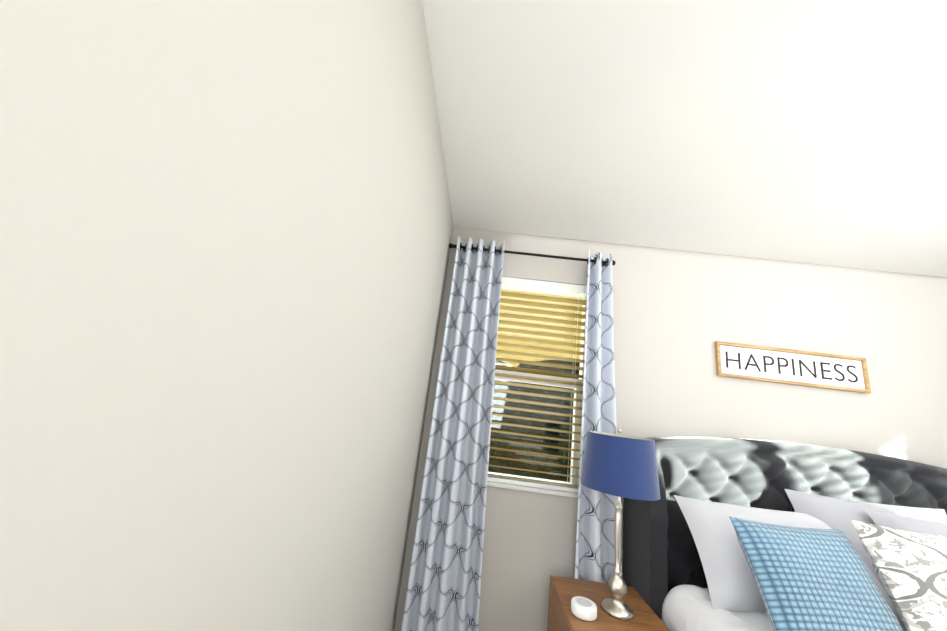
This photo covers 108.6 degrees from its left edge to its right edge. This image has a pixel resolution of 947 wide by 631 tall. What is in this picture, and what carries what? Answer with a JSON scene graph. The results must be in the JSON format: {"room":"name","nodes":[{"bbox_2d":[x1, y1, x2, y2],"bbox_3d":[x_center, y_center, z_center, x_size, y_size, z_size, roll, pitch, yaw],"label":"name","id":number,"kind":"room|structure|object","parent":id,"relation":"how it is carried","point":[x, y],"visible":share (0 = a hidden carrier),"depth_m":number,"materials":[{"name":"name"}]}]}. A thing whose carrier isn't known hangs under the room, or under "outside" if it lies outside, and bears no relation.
{"room":"bedroom","nodes":[
{"label":"bedroom","id":0,"kind":"room"},
{"bbox_2d":[0,0,452,630],"bbox_3d":[-0.367,0.133,0.159,0.140,2.440,4.000,6,-14,2],"label":"wall","id":1,"kind":"structure","parent":0,"point":[226,228],"depth_m":0.36,"materials":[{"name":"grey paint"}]},
{"bbox_2d":[394,227,946,630],"bbox_3d":[1.529,0.811,1.957,3.916,2.440,0.140,6,-14,2],"label":"wall","id":2,"kind":"structure","parent":0,"point":[677,314],"depth_m":2.02,"materials":[{"name":"grey paint"}]},
{"bbox_2d":[449,243,615,266],"bbox_3d":[0.356,-0.358,2.148,1.042,0.062,0.102,6,-14,2],"label":"curtain rod","id":3,"kind":"object","parent":2,"relation":"attached to","point":[451,246],"visible":0.67,"depth_m":2.11,"materials":[{"name":"brown metal"}]},
{"bbox_2d":[401,236,504,630],"bbox_3d":[-0.047,0.618,1.872,0.370,2.228,0.105,6,-14,2],"label":"curtain","id":4,"kind":"object","parent":3,"relation":"hanging from","point":[443,587],"visible":1,"depth_m":1.83,"materials":[{"name":"fabric"}]},
{"bbox_2d":[575,250,621,582],"bbox_3d":[0.694,0.702,1.843,0.265,2.228,0.105,6,-14,2],"label":"curtain","id":5,"kind":"object","parent":3,"relation":"hanging from","point":[595,557],"visible":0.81,"depth_m":1.88,"materials":[{"name":"fabric"}]},
{"bbox_2d":[487,287,585,497],"bbox_3d":[0.325,0.378,2.070,0.760,1.226,0.147,6,-14,2],"label":"window","id":6,"kind":"structure","parent":2,"relation":"in","point":[575,471],"depth_m":2.06,"materials":[{"name":"white plastic"}]},
{"bbox_2d":[487,277,586,492],"bbox_3d":[0.326,0.361,2.044,0.748,1.203,0.064,6,-14,2],"label":"window blinds","id":7,"kind":"object","parent":6,"relation":"attached to","point":[544,286],"visible":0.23,"depth_m":2.07,"materials":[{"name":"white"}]},
{"bbox_2d":[715,341,870,392],"bbox_3d":[1.861,0.301,1.995,0.853,0.204,0.022,6,-14,2],"label":"sign","id":8,"kind":"object","parent":2,"relation":"attached to","point":[795,367],"visible":1,"depth_m":1.99,"materials":[{"name":"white wood"}]},
{"bbox_2d":[422,0,946,277],"bbox_3d":[1.658,-0.879,0.388,3.916,0.100,4.000,6,-14,2],"label":"ceiling","id":9,"kind":"structure","parent":0,"point":[808,131],"depth_m":1.27,"materials":[{"name":"white paint"}]},
{"bbox_3d":[1.357,1.569,-0.219,3.916,0.100,4.000,6,-14,2],"label":"floor carpet","id":10,"kind":"object","parent":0,"visible":0},
{"bbox_2d":[547,575,669,630],"bbox_3d":[0.529,1.505,1.368,0.396,0.585,0.400,6,-14,2],"label":"nightstand","id":11,"kind":"object","parent":10,"relation":"on","point":[563,591],"visible":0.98,"depth_m":1.44,"materials":[{"name":"brown wood"}]},
{"bbox_2d":[571,596,596,620],"bbox_3d":[0.440,1.166,1.356,0.100,0.040,0.100,6,-14,2],"label":"speaker","id":12,"kind":"object","parent":11,"relation":"on","point":[584,608],"visible":1,"depth_m":1.33},
{"bbox_2d":[581,428,659,619],"bbox_3d":[0.635,0.868,1.490,0.324,0.724,0.324,6,-14,2],"label":"lamp","id":13,"kind":"object","parent":11,"relation":"on","point":[619,466],"visible":1,"depth_m":1.42,"materials":[{"name":"blue fabric"}]},
{"bbox_2d":[623,437,946,630],"bbox_3d":[1.761,1.101,0.698,2.007,1.335,2.119,6,-14,2],"label":"bed","id":14,"kind":"object","parent":10,"relation":"on","point":[730,534],"visible":1,"depth_m":1.48,"materials":[{"name":"black fabric"}]},
{"bbox_2d":[673,495,915,630],"bbox_3d":[1.324,1.041,1.465,0.788,0.348,0.298,6,-14,2],"label":"pillow","id":15,"kind":"object","parent":14,"relation":"on","point":[732,590],"depth_m":1.44,"materials":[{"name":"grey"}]},
{"bbox_2d":[728,516,926,630],"bbox_3d":[1.217,0.963,1.209,0.473,0.346,0.262,6,-14,2],"label":"pillow","id":16,"kind":"object","parent":14,"relation":"on","point":[799,579],"depth_m":1.17,"materials":[{"name":"blue fabric"}]},
{"label":"outside","id":17,"kind":"structure","parent":0,"visible":0},
{"bbox_3d":[7.000,2.811,1.325,65.000,0.180,50.000,6,-14,2],"label":"ground","id":18,"kind":"structure","parent":17,"visible":0},
{"bbox_2d":[488,360,579,481],"bbox_3d":[0.197,1.320,3.303,8.000,2.026,1.001,6,-14,2],"label":"bushes","id":19,"kind":"object","parent":18,"relation":"on","point":[513,464],"depth_m":3.09,"materials":[{"name":"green plant"}]},
{"bbox_2d":[496,289,582,370],"bbox_3d":[0.297,0.548,8.715,16.600,6.120,0.300,6,-14,2],"label":"fence","id":20,"kind":"object","parent":18,"relation":"on","point":[537,337],"depth_m":8.58,"materials":[{"name":"brown paint"}]}
]}

